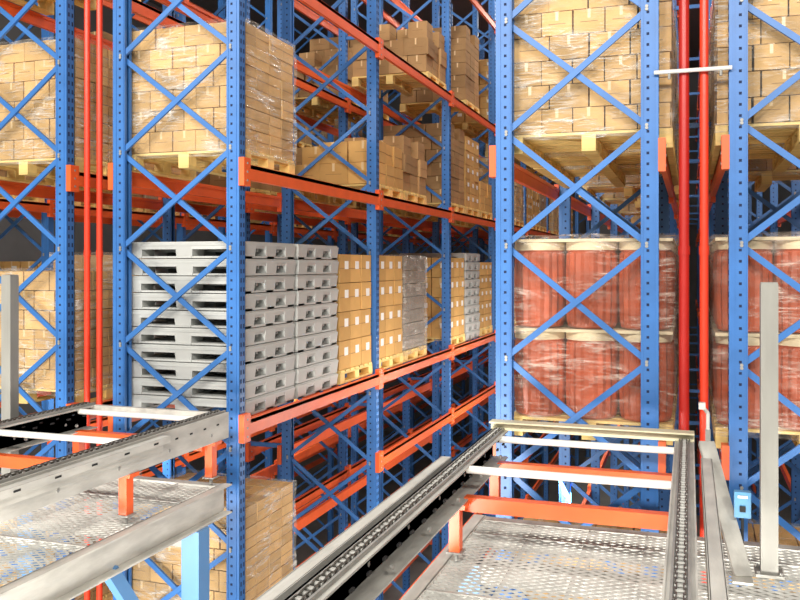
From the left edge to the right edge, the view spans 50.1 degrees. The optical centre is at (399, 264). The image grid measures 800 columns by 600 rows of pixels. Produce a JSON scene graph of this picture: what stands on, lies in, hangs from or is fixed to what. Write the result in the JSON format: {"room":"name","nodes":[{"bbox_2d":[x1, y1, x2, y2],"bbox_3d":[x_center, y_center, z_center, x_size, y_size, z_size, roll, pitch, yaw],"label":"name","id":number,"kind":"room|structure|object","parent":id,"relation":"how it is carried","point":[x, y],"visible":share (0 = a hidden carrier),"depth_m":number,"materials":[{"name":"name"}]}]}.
{"room":"warehouse","nodes":[
{"label":"warehouse","id":0,"kind":"room"},
{"bbox_2d":[0,0,336,477],"bbox_3d":[-9.348,-0.100,16.361,0.200,14.200,43.000,0,0,19],"label":"wall","id":1,"kind":"structure","parent":0,"point":[14,246],"depth_m":21.10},
{"bbox_2d":[148,0,699,93],"bbox_3d":[2.113,-7.300,12.481,24.000,0.200,43.000,0,0,19],"label":"ceiling","id":2,"kind":"structure","parent":0,"point":[462,8],"depth_m":24.87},
{"bbox_2d":[250,430,790,599],"bbox_3d":[2.113,7.100,12.481,24.000,0.200,43.000,0,0,19],"label":"floor","id":3,"kind":"structure","parent":0,"point":[303,552],"depth_m":26.31,"materials":[{"name":"concrete"}]},
{"bbox_2d":[84,0,90,599],"bbox_3d":[-2.742,0.300,7.495,0.060,13.400,0.060,0,0,19],"label":"riser pipe","id":4,"kind":"object","parent":3,"relation":"on","point":[87,252],"visible":0.56,"depth_m":7.47,"materials":[{"name":"red metal"}]},
{"bbox_2d":[96,0,102,599],"bbox_3d":[-2.619,0.300,7.453,0.060,13.400,0.060,0,0,19],"label":"riser pipe","id":5,"kind":"object","parent":3,"relation":"on","point":[99,3],"visible":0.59,"depth_m":7.43,"materials":[{"name":"red metal"}]},
{"bbox_2d":[0,476,231,599],"bbox_3d":[-3.053,4.322,3.502,1.690,5.356,6.683,0,0,19],"label":"walkway","id":6,"kind":"object","parent":3,"relation":"on","point":[194,505],"visible":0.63,"depth_m":5.50,"materials":[{"name":"metal"}]},
{"bbox_2d":[0,402,228,522],"bbox_3d":[-2.958,1.372,3.736,1.514,0.540,6.380,0,0,19],"label":"conveyor","id":7,"kind":"object","parent":6,"relation":"on","point":[39,482],"visible":1,"depth_m":5.70,"materials":[{"name":"metal"}]},
{"bbox_3d":[-2.960,1.672,6.428,0.170,0.055,0.280,0,0,19],"label":"bracket","id":8,"kind":"object","parent":6,"relation":"attached to","visible":0},
{"bbox_2d":[1,275,18,474],"bbox_3d":[-2.927,0.857,6.417,0.140,1.570,0.140,0,0,19],"label":"post","id":9,"kind":"object","parent":8,"relation":"on","point":[9,283],"visible":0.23,"depth_m":6.38,"materials":[{"name":"grey metal"}]},
{"bbox_2d":[0,0,466,542],"bbox_3d":[-2.196,0.500,20.802,1.322,13.000,25.760,0,0,19],"label":"rack","id":10,"kind":"object","parent":3,"relation":"on","point":[46,211],"visible":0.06,"depth_m":16.88,"materials":[{"name":"orange metal"}]},
{"bbox_2d":[0,261,40,270],"bbox_3d":[-5.092,0.607,12.249,1.160,1.316,0.960,0,0,19],"label":"wooden pallet","id":11,"kind":"object","parent":10,"relation":"on","point":[4,265],"visible":0.08,"depth_m":11.82,"materials":[{"name":"brown wood"}]},
{"bbox_2d":[0,170,44,202],"bbox_3d":[-5.455,-1.256,11.167,1.164,0.861,0.978,0,0,19],"label":"wooden pallet","id":12,"kind":"object","parent":10,"relation":"on","point":[3,173],"visible":0.05,"depth_m":11.17,"materials":[{"name":"brown wood"}]},
{"bbox_2d":[22,190,95,207],"bbox_3d":[-5.092,-1.483,12.249,1.160,1.316,0.960,0,0,19],"label":"wooden pallet","id":13,"kind":"object","parent":10,"relation":"on","point":[93,205],"visible":0.02,"depth_m":12.07,"materials":[{"name":"brown wood"}]},
{"bbox_2d":[90,31,112,41],"bbox_3d":[-4.760,-3.026,13.223,1.164,0.861,0.978,0,0,19],"label":"wooden pallet","id":14,"kind":"object","parent":10,"relation":"on","point":[107,36],"visible":0.02,"depth_m":12.70,"materials":[{"name":"brown wood"}]},
{"bbox_2d":[81,193,142,211],"bbox_3d":[-4.760,-1.256,13.223,1.164,0.861,0.978,0,0,19],"label":"wooden pallet","id":15,"kind":"object","parent":10,"relation":"on","point":[133,195],"visible":0.02,"depth_m":13.37,"materials":[{"name":"brown wood"}]},
{"bbox_2d":[132,195,179,215],"bbox_3d":[-4.428,-1.530,14.202,1.201,1.409,1.011,0,0,19],"label":"wooden pallet","id":16,"kind":"object","parent":10,"relation":"on","point":[143,196],"visible":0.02,"depth_m":13.73,"materials":[{"name":"brown wood"}]},
{"bbox_2d":[153,203,214,218],"bbox_3d":[-4.064,-1.256,15.278,1.164,0.861,0.978,0,0,19],"label":"wooden pallet","id":17,"kind":"object","parent":10,"relation":"on","point":[213,217],"visible":0.02,"depth_m":15.05,"materials":[{"name":"brown wood"}]},
{"bbox_2d":[250,217,311,227],"bbox_3d":[-2.709,-1.483,19.287,1.160,1.316,0.960,0,0,19],"label":"wooden pallet","id":18,"kind":"object","parent":10,"relation":"on","point":[251,221],"visible":0.02,"depth_m":19.03,"materials":[{"name":"brown wood"}]},
{"bbox_2d":[294,113,311,146],"bbox_3d":[-2.708,-3.026,19.285,1.164,0.861,0.978,0,0,19],"label":"wooden pallet","id":19,"kind":"object","parent":10,"relation":"on","point":[306,141],"visible":0.07,"depth_m":19.13,"materials":[{"name":"brown wood"}]},
{"bbox_2d":[311,115,361,146],"bbox_3d":[-1.680,-3.300,22.320,1.201,1.409,1.011,0,0,19],"label":"wooden pallet","id":20,"kind":"object","parent":10,"relation":"on","point":[323,133],"visible":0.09,"depth_m":21.91,"materials":[{"name":"brown wood"}]},
{"bbox_2d":[358,224,399,236],"bbox_3d":[-0.656,-1.256,25.347,1.164,0.861,0.978,0,0,19],"label":"wooden pallet","id":21,"kind":"object","parent":10,"relation":"on","point":[363,232],"visible":0.02,"depth_m":25.02,"materials":[{"name":"brown wood"}]},
{"bbox_2d":[0,0,540,599],"bbox_3d":[0.636,0.500,19.844,1.302,13.000,25.760,0,0,19],"label":"rack","id":22,"kind":"object","parent":3,"relation":"on","point":[69,179],"visible":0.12,"depth_m":10.71,"materials":[{"name":"metal"}]},
{"bbox_2d":[0,37,138,185],"bbox_3d":[-3.286,-1.445,8.260,1.194,1.240,1.006,0,0,19],"label":"wooden pallet","id":23,"kind":"object","parent":22,"relation":"on","point":[23,66],"visible":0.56,"depth_m":7.83,"materials":[{"name":"brown wood"}]},
{"bbox_2d":[0,270,138,403],"bbox_3d":[-3.286,0.643,8.261,1.205,1.244,1.010,0,0,19],"label":"wooden pallet","id":24,"kind":"object","parent":22,"relation":"on","point":[35,340],"visible":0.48,"depth_m":7.79,"materials":[{"name":"brown wood"}]},
{"bbox_2d":[0,471,139,599],"bbox_3d":[-3.286,2.615,8.260,1.194,1.240,1.006,0,0,19],"label":"wooden pallet","id":25,"kind":"object","parent":22,"relation":"on","point":[107,594],"visible":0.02,"depth_m":7.88,"materials":[{"name":"brown wood"}]},
{"bbox_2d":[7,0,140,15],"bbox_3d":[-3.282,-3.300,8.261,1.201,1.409,1.011,0,0,19],"label":"wooden pallet","id":26,"kind":"object","parent":22,"relation":"on","point":[45,7],"visible":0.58,"depth_m":8.69,"materials":[{"name":"brown wood"}]},
{"bbox_2d":[53,253,148,275],"bbox_3d":[-2.952,0.560,9.236,1.201,1.409,1.011,0,0,19],"label":"wooden pallet","id":27,"kind":"object","parent":22,"relation":"on","point":[78,259],"visible":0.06,"depth_m":8.81,"materials":[{"name":"brown wood"}]},
{"bbox_2d":[53,162,191,193],"bbox_3d":[-2.956,-1.447,9.236,1.205,1.244,1.010,0,0,19],"label":"wooden pallet","id":28,"kind":"object","parent":22,"relation":"on","point":[149,166],"visible":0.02,"depth_m":9.08,"materials":[{"name":"brown wood"}]},
{"bbox_2d":[185,164,281,205],"bbox_3d":[-2.259,-1.510,11.290,1.160,1.371,0.960,0,0,19],"label":"wooden pallet","id":29,"kind":"object","parent":22,"relation":"on","point":[210,179],"visible":0.11,"depth_m":10.88,"materials":[{"name":"brown wood"}]},
{"bbox_2d":[215,144,315,207],"bbox_3d":[-1.928,-1.256,12.264,1.164,0.861,0.978,0,0,19],"label":"wooden pallet","id":30,"kind":"object","parent":22,"relation":"on","point":[298,153],"visible":0.03,"depth_m":12.24,"materials":[{"name":"brown wood"}]},
{"bbox_2d":[255,195,339,213],"bbox_3d":[-1.597,-1.256,13.239,1.164,0.861,0.978,0,0,19],"label":"wooden pallet","id":31,"kind":"object","parent":22,"relation":"on","point":[263,211],"visible":0.02,"depth_m":13.22,"materials":[{"name":"brown wood"}]},
{"bbox_2d":[294,50,366,116],"bbox_3d":[-1.232,-3.026,14.319,1.164,0.861,0.978,0,0,19],"label":"wooden pallet","id":32,"kind":"object","parent":22,"relation":"on","point":[314,59],"visible":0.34,"depth_m":13.94,"materials":[{"name":"brown wood"}]},
{"bbox_2d":[296,202,366,217],"bbox_3d":[-1.232,-1.256,14.319,1.164,0.861,0.978,0,0,19],"label":"wooden pallet","id":33,"kind":"object","parent":22,"relation":"on","point":[359,206],"visible":0.02,"depth_m":14.34,"materials":[{"name":"brown wood"}]},
{"bbox_2d":[309,37,388,125],"bbox_3d":[-0.903,-3.280,15.297,1.160,1.371,0.960,0,0,19],"label":"wooden pallet","id":34,"kind":"object","parent":22,"relation":"on","point":[322,47],"visible":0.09,"depth_m":15.01,"materials":[{"name":"brown wood"}]},
{"bbox_2d":[250,4,710,507],"bbox_3d":[4.280,0.300,20.299,5.431,7.850,22.440,0,0,19],"label":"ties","id":35,"kind":"object","parent":22,"relation":"attached to","point":[695,6],"visible":0.27,"depth_m":14.91,"materials":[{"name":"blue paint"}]},
{"bbox_2d":[108,0,590,599],"bbox_3d":[2.238,0.500,19.301,1.325,13.000,25.760,0,0,19],"label":"rack","id":36,"kind":"object","parent":3,"relation":"on","point":[240,172],"visible":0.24,"depth_m":9.97,"materials":[{"name":"blue metal"}]},
{"bbox_2d":[132,241,295,414],"bbox_3d":[-1.687,0.533,7.718,1.180,1.462,0.984,0,0,19],"label":"pallets","id":37,"kind":"object","parent":36,"relation":"in","point":[176,344],"visible":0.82,"depth_m":7.37,"materials":[{"name":"grey plastic"}]},
{"bbox_2d":[132,22,295,180],"bbox_3d":[-1.685,-1.445,7.718,1.194,1.240,1.006,0,0,19],"label":"wooden pallet","id":38,"kind":"object","parent":36,"relation":"on","point":[174,57],"visible":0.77,"depth_m":7.34,"materials":[{"name":"brown wood"}]},
{"bbox_2d":[132,473,296,599],"bbox_3d":[-1.685,2.613,7.719,1.205,1.244,1.010,0,0,19],"label":"wooden pallet","id":39,"kind":"object","parent":36,"relation":"on","point":[269,515],"visible":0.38,"depth_m":7.40,"materials":[{"name":"brown wood"}]},
{"bbox_2d":[289,244,338,398],"bbox_3d":[-1.357,0.533,8.694,1.180,1.462,0.984,0,0,19],"label":"pallets","id":40,"kind":"object","parent":36,"relation":"in","point":[315,319],"visible":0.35,"depth_m":8.44,"materials":[{"name":"grey plastic"}]},
{"bbox_2d":[297,254,371,384],"bbox_3d":[-1.024,0.575,9.669,1.160,1.381,0.960,0,0,19],"label":"wooden pallet","id":41,"kind":"object","parent":36,"relation":"on","point":[353,314],"visible":0.23,"depth_m":9.43,"materials":[{"name":"brown wood"}]},
{"bbox_2d":[294,140,402,202],"bbox_3d":[-0.658,-1.155,10.751,1.160,0.661,0.973,0,0,19],"label":"wooden pallet","id":42,"kind":"object","parent":36,"relation":"on","point":[330,169],"visible":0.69,"depth_m":10.34,"materials":[{"name":"brown wood"}]},
{"bbox_2d":[323,135,426,207],"bbox_3d":[-0.327,-1.256,11.722,1.164,0.861,0.978,0,0,19],"label":"wooden pallet","id":43,"kind":"object","parent":36,"relation":"on","point":[414,167],"visible":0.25,"depth_m":11.50,"materials":[{"name":"brown wood"}]},
{"bbox_2d":[379,255,402,369],"bbox_3d":[-0.659,0.575,10.749,1.160,1.381,0.960,0,0,19],"label":"wooden pallet","id":44,"kind":"object","parent":36,"relation":"on","point":[390,267],"visible":0.14,"depth_m":10.58,"materials":[{"name":"brown wood"}]},
{"bbox_2d":[352,21,446,97],"bbox_3d":[0.004,-3.026,12.698,1.164,0.861,0.978,0,0,19],"label":"wooden pallet","id":45,"kind":"object","parent":36,"relation":"on","point":[418,45],"visible":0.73,"depth_m":12.29,"materials":[{"name":"brown wood"}]},
{"bbox_2d":[381,255,426,362],"bbox_3d":[-0.330,0.558,11.727,1.202,1.413,1.018,0,0,19],"label":"wooden pallet","id":46,"kind":"object","parent":36,"relation":"on","point":[413,269],"visible":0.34,"depth_m":11.50,"materials":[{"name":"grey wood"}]},
{"bbox_2d":[383,123,464,215],"bbox_3d":[0.367,-1.510,13.780,1.160,1.371,0.960,0,0,19],"label":"wooden pallet","id":47,"kind":"object","parent":36,"relation":"on","point":[434,169],"visible":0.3,"depth_m":13.34,"materials":[{"name":"brown wood"}]},
{"bbox_2d":[399,253,479,341],"bbox_3d":[0.695,0.533,14.756,1.180,1.462,0.984,0,0,19],"label":"pallets","id":48,"kind":"object","parent":36,"relation":"in","point":[471,314],"visible":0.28,"depth_m":14.47,"materials":[{"name":"grey plastic"}]},
{"bbox_2d":[400,25,479,120],"bbox_3d":[0.698,-3.280,14.755,1.160,1.371,0.960,0,0,19],"label":"wooden pallet","id":49,"kind":"object","parent":36,"relation":"on","point":[464,46],"visible":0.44,"depth_m":14.34,"materials":[{"name":"brown wood"}]},
{"bbox_2d":[401,136,479,218],"bbox_3d":[0.698,-1.483,14.755,1.160,1.316,0.960,0,0,19],"label":"wooden pallet","id":50,"kind":"object","parent":36,"relation":"on","point":[471,147],"visible":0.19,"depth_m":14.54,"materials":[{"name":"brown wood"}]},
{"bbox_2d":[422,257,464,345],"bbox_3d":[0.367,0.575,13.780,1.160,1.381,0.960,0,0,19],"label":"wooden pallet","id":51,"kind":"object","parent":36,"relation":"on","point":[433,278],"visible":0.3,"depth_m":13.29,"materials":[{"name":"brown wood"}]},
{"bbox_2d":[419,181,492,221],"bbox_3d":[1.029,-1.155,15.733,1.160,0.661,0.973,0,0,19],"label":"wooden pallet","id":52,"kind":"object","parent":36,"relation":"on","point":[485,190],"visible":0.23,"depth_m":15.59,"materials":[{"name":"brown wood"}]},
{"bbox_2d":[440,59,487,136],"bbox_3d":[1.393,-3.253,16.811,1.160,1.316,0.960,0,0,19],"label":"wooden pallet","id":53,"kind":"object","parent":36,"relation":"on","point":[462,121],"visible":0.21,"depth_m":16.32,"materials":[{"name":"brown wood"}]},
{"bbox_2d":[440,157,487,224],"bbox_3d":[1.393,-1.445,16.811,1.194,1.240,1.006,0,0,19],"label":"wooden pallet","id":54,"kind":"object","parent":36,"relation":"on","point":[483,170],"visible":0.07,"depth_m":16.25,"materials":[{"name":"brown wood"}]},
{"bbox_2d":[464,130,487,142],"bbox_3d":[1.727,-3.300,17.788,1.201,1.409,1.011,0,0,19],"label":"wooden pallet","id":55,"kind":"object","parent":36,"relation":"on","point":[484,138],"visible":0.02,"depth_m":17.79,"materials":[{"name":"brown wood"}]},
{"bbox_2d":[476,262,492,336],"bbox_3d":[1.028,0.607,15.731,1.160,1.316,0.960,0,0,19],"label":"wooden pallet","id":56,"kind":"object","parent":36,"relation":"on","point":[485,275],"visible":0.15,"depth_m":15.52,"materials":[{"name":"brown wood"}]},
{"bbox_2d":[454,219,514,226],"bbox_3d":[1.724,-1.483,17.786,1.160,1.316,0.960,0,0,19],"label":"wooden pallet","id":57,"kind":"object","parent":36,"relation":"on","point":[456,223],"visible":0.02,"depth_m":17.94,"materials":[{"name":"brown wood"}]},
{"bbox_2d":[466,182,524,228],"bbox_3d":[2.054,-1.445,18.762,1.194,1.240,1.006,0,0,19],"label":"wooden pallet","id":58,"kind":"object","parent":36,"relation":"on","point":[518,188],"visible":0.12,"depth_m":18.54,"materials":[{"name":"brown wood"}]},
{"bbox_2d":[485,143,518,160],"bbox_3d":[2.749,-3.215,20.818,1.194,1.240,1.006,0,0,19],"label":"wooden pallet","id":59,"kind":"object","parent":36,"relation":"on","point":[486,151],"visible":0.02,"depth_m":20.55,"materials":[{"name":"brown wood"}]},
{"bbox_2d":[478,187,532,230],"bbox_3d":[2.419,-1.483,19.842,1.160,1.316,0.960,0,0,19],"label":"wooden pallet","id":60,"kind":"object","parent":36,"relation":"on","point":[528,191],"visible":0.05,"depth_m":19.74,"materials":[{"name":"brown wood"}]},
{"bbox_2d":[514,268,515,324],"bbox_3d":[2.054,0.645,18.762,1.194,1.240,1.006,0,0,19],"label":"wooden pallet","id":61,"kind":"object","parent":36,"relation":"on","point":[514,268],"visible":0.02,"depth_m":18.14,"materials":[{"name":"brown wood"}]},
{"bbox_2d":[514,160,533,169],"bbox_3d":[3.445,-3.215,22.873,1.194,1.240,1.006,0,0,19],"label":"wooden pallet","id":62,"kind":"object","parent":36,"relation":"on","point":[516,162],"visible":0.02,"depth_m":22.75,"materials":[{"name":"brown wood"}]},
{"bbox_2d":[526,168,543,176],"bbox_3d":[4.106,-3.285,24.824,1.160,1.381,0.960,0,0,19],"label":"wooden pallet","id":63,"kind":"object","parent":36,"relation":"on","point":[538,173],"visible":0.02,"depth_m":24.57,"materials":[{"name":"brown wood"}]},
{"bbox_2d":[531,172,539,230],"bbox_3d":[2.749,-1.516,20.817,1.160,1.381,0.960,0,0,19],"label":"wooden pallet","id":64,"kind":"object","parent":36,"relation":"on","point":[535,196],"visible":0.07,"depth_m":20.58,"materials":[{"name":"brown wood"}]},
{"bbox_2d":[514,198,558,234],"bbox_3d":[3.775,-1.445,23.849,1.194,1.240,1.006,0,0,19],"label":"wooden pallet","id":65,"kind":"object","parent":36,"relation":"on","point":[553,216],"visible":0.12,"depth_m":23.30,"materials":[{"name":"brown wood"}]},
{"bbox_2d":[539,176,546,231],"bbox_3d":[3.083,-1.530,21.795,1.201,1.409,1.011,0,0,19],"label":"wooden pallet","id":66,"kind":"object","parent":36,"relation":"on","point":[542,199],"visible":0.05,"depth_m":21.56,"materials":[{"name":"brown wood"}]},
{"bbox_2d":[535,209,572,238],"bbox_3d":[4.801,-1.483,26.880,1.160,1.316,0.960,0,0,19],"label":"wooden pallet","id":67,"kind":"object","parent":36,"relation":"on","point":[536,237],"visible":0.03,"depth_m":26.98,"materials":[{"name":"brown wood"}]},
{"bbox_2d":[489,0,678,599],"bbox_3d":[5.360,0.500,18.244,1.246,13.000,25.760,0,0,19],"label":"rack","id":68,"kind":"object","parent":3,"relation":"on","point":[659,218],"visible":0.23,"depth_m":6.21,"materials":[{"name":"blue metal"}]},
{"bbox_2d":[514,517,666,599],"bbox_3d":[1.517,2.615,6.634,1.194,1.240,1.006,0,0,19],"label":"wooden pallet","id":69,"kind":"object","parent":68,"relation":"on","point":[524,518],"visible":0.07,"depth_m":6.34,"materials":[{"name":"brown wood"}]},
{"bbox_2d":[514,0,676,167],"bbox_3d":[1.516,-1.447,6.635,1.205,1.244,1.010,0,0,19],"label":"wooden pallet","id":70,"kind":"object","parent":68,"relation":"on","point":[576,118],"visible":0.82,"depth_m":6.22,"materials":[{"name":"brown wood"}]},
{"bbox_2d":[514,235,677,444],"bbox_3d":[1.518,0.514,6.635,1.227,1.501,1.011,0,0,19],"label":"wooden pallet","id":71,"kind":"object","parent":68,"relation":"on","point":[575,359],"visible":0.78,"depth_m":6.24,"materials":[{"name":"brown wood"}]},
{"bbox_2d":[533,31,677,178],"bbox_3d":[1.847,-1.445,7.610,1.194,1.240,1.006,0,0,19],"label":"wooden pallet","id":72,"kind":"object","parent":68,"relation":"on","point":[558,159],"visible":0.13,"depth_m":7.59,"materials":[{"name":"brown wood"}]},
{"bbox_2d":[552,29,678,188],"bbox_3d":[2.181,-1.530,8.587,1.201,1.409,1.011,0,0,19],"label":"wooden pallet","id":73,"kind":"object","parent":68,"relation":"on","point":[570,172],"visible":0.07,"depth_m":8.51,"materials":[{"name":"brown wood"}]},
{"bbox_2d":[579,92,678,201],"bbox_3d":[2.873,-1.445,10.641,1.194,1.240,1.006,0,0,19],"label":"wooden pallet","id":74,"kind":"object","parent":68,"relation":"on","point":[597,184],"visible":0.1,"depth_m":10.30,"materials":[{"name":"brown wood"}]},
{"bbox_2d":[618,204,640,217],"bbox_3d":[4.595,-1.445,15.728,1.194,1.240,1.006,0,0,19],"label":"wooden pallet","id":75,"kind":"object","parent":68,"relation":"on","point":[629,209],"visible":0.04,"depth_m":15.41,"materials":[{"name":"brown wood"}]},
{"bbox_2d":[631,215,640,226],"bbox_3d":[5.951,-1.445,19.734,1.194,1.240,1.006,0,0,19],"label":"wooden pallet","id":76,"kind":"object","parent":68,"relation":"on","point":[634,218],"visible":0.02,"depth_m":19.45,"materials":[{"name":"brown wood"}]},
{"bbox_2d":[600,192,678,210],"bbox_3d":[3.569,-1.445,12.697,1.194,1.240,1.006,0,0,19],"label":"wooden pallet","id":77,"kind":"object","parent":68,"relation":"on","point":[616,197],"visible":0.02,"depth_m":12.39,"materials":[{"name":"brown wood"}]},
{"bbox_2d":[672,242,678,415],"bbox_3d":[1.848,0.514,7.611,1.227,1.501,1.011,0,0,19],"label":"wooden pallet","id":78,"kind":"object","parent":68,"relation":"on","point":[675,244],"visible":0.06,"depth_m":7.66,"materials":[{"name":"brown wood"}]},
{"bbox_2d":[674,245,678,394],"bbox_3d":[2.178,0.514,8.586,1.227,1.501,1.011,0,0,19],"label":"wooden pallet","id":79,"kind":"object","parent":68,"relation":"on","point":[677,294],"visible":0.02,"depth_m":8.29,"materials":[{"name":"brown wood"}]},
{"bbox_2d":[676,249,678,383],"bbox_3d":[2.544,0.514,9.666,1.227,1.501,1.011,0,0,19],"label":"wooden pallet","id":80,"kind":"object","parent":68,"relation":"on","point":[677,255],"visible":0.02,"depth_m":9.22,"materials":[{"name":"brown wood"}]},
{"bbox_2d":[400,514,799,599],"bbox_3d":[1.161,4.322,1.981,3.790,5.356,6.503,0,0,19],"label":"walkway","id":81,"kind":"object","parent":3,"relation":"on","point":[472,573],"visible":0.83,"depth_m":4.79,"materials":[{"name":"metal"}]},
{"bbox_2d":[255,419,728,599],"bbox_3d":[0.238,1.353,2.670,1.514,0.577,6.410,0,0,19],"label":"conveyor","id":82,"kind":"object","parent":81,"relation":"on","point":[365,558],"visible":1,"depth_m":4.38,"materials":[{"name":"metal"}]},
{"bbox_2d":[699,402,710,440],"bbox_3d":[1.906,1.015,5.351,0.070,0.310,0.070,0,0,19],"label":"sensor","id":83,"kind":"object","parent":82,"relation":"attached to","point":[702,405],"visible":0.96,"depth_m":5.35,"materials":[{"name":"metal"}]},
{"bbox_2d":[698,441,752,585],"bbox_3d":[1.812,1.348,4.762,0.119,0.586,0.777,0,0,6],"label":"brace","id":84,"kind":"object","parent":81,"relation":"on","point":[741,570],"visible":0.88,"depth_m":4.69,"materials":[{"name":"metal"}]},
{"bbox_2d":[734,490,750,560],"bbox_3d":[1.879,1.440,4.695,0.085,0.400,0.091,0,0,19],"label":"sensor box","id":85,"kind":"object","parent":81,"relation":"on","point":[742,498],"visible":0.71,"depth_m":4.66,"materials":[{"name":"blue plastic"}]},
{"bbox_2d":[754,282,784,579],"bbox_3d":[1.960,0.867,4.542,0.140,1.550,0.140,0,0,19],"label":"post","id":86,"kind":"object","parent":81,"relation":"on","point":[768,568],"visible":1,"depth_m":4.50,"materials":[{"name":"grey metal"}]},
{"bbox_2d":[678,0,689,429],"bbox_3d":[1.948,0.300,5.865,0.078,13.400,0.078,0,0,19],"label":"riser pipe","id":87,"kind":"object","parent":3,"relation":"on","point":[683,248],"visible":0.73,"depth_m":5.84,"materials":[{"name":"red metal"}]},
{"bbox_2d":[699,0,708,582],"bbox_3d":[2.071,0.300,5.823,0.067,13.400,0.067,0,0,19],"label":"riser pipe","id":88,"kind":"object","parent":3,"relation":"on","point":[704,4],"visible":0.82,"depth_m":5.80,"materials":[{"name":"red metal"}]},
{"bbox_2d":[654,65,731,78],"bbox_3d":[1.981,-1.302,5.790,0.500,0.064,0.028,0,0,19],"label":"bracket","id":89,"kind":"object","parent":88,"relation":"attached to","point":[729,67],"visible":1,"depth_m":5.78,"materials":[{"name":"metal"}]},
{"bbox_2d":[695,0,799,590],"bbox_3d":[6.883,0.500,17.729,1.271,13.000,25.760,0,0,19],"label":"rack","id":90,"kind":"object","parent":3,"relation":"on","point":[731,193],"visible":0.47,"depth_m":5.73,"materials":[{"name":"blue metal"}]},
{"bbox_2d":[709,247,711,385],"bbox_3d":[3.908,0.514,9.204,1.227,1.501,1.011,0,0,19],"label":"wooden pallet","id":91,"kind":"object","parent":90,"relation":"on","point":[710,315],"visible":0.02,"depth_m":9.04,"materials":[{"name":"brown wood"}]},
{"bbox_2d":[709,236,764,420],"bbox_3d":[3.212,0.514,7.149,1.227,1.501,1.011,0,0,19],"label":"wooden pallet","id":92,"kind":"object","parent":90,"relation":"on","point":[711,403],"visible":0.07,"depth_m":7.07,"materials":[{"name":"brown wood"}]},
{"bbox_2d":[709,237,799,448],"bbox_3d":[2.882,0.514,6.173,1.227,1.501,1.011,0,0,19],"label":"wooden pallet","id":93,"kind":"object","parent":90,"relation":"on","point":[783,253],"visible":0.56,"depth_m":5.86,"materials":[{"name":"brown wood"}]},
{"bbox_2d":[709,55,799,191],"bbox_3d":[3.910,-1.530,9.205,1.201,1.409,1.011,0,0,19],"label":"wooden pallet","id":94,"kind":"object","parent":90,"relation":"on","point":[759,170],"visible":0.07,"depth_m":8.84,"materials":[{"name":"brown wood"}]},
{"bbox_2d":[709,15,799,173],"bbox_3d":[3.211,-1.447,7.149,1.205,1.244,1.010,0,0,19],"label":"wooden pallet","id":95,"kind":"object","parent":90,"relation":"on","point":[755,151],"visible":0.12,"depth_m":7.16,"materials":[{"name":"brown wood"}]},
{"bbox_2d":[710,0,799,160],"bbox_3d":[2.881,-1.445,6.173,1.194,1.240,1.006,0,0,19],"label":"wooden pallet","id":96,"kind":"object","parent":90,"relation":"on","point":[773,57],"visible":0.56,"depth_m":5.82,"materials":[{"name":"brown wood"}]},
{"bbox_2d":[720,523,799,592],"bbox_3d":[2.881,2.615,6.173,1.194,1.240,1.006,0,0,19],"label":"wooden pallet","id":97,"kind":"object","parent":90,"relation":"on","point":[784,537],"visible":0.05,"depth_m":6.37,"materials":[{"name":"brown wood"}]},
{"bbox_2d":[348,73,790,454],"bbox_3d":[9.039,-0.100,32.941,24.000,14.200,0.200,0,0,19],"label":"wall","id":98,"kind":"structure","parent":0,"point":[784,230],"depth_m":32.19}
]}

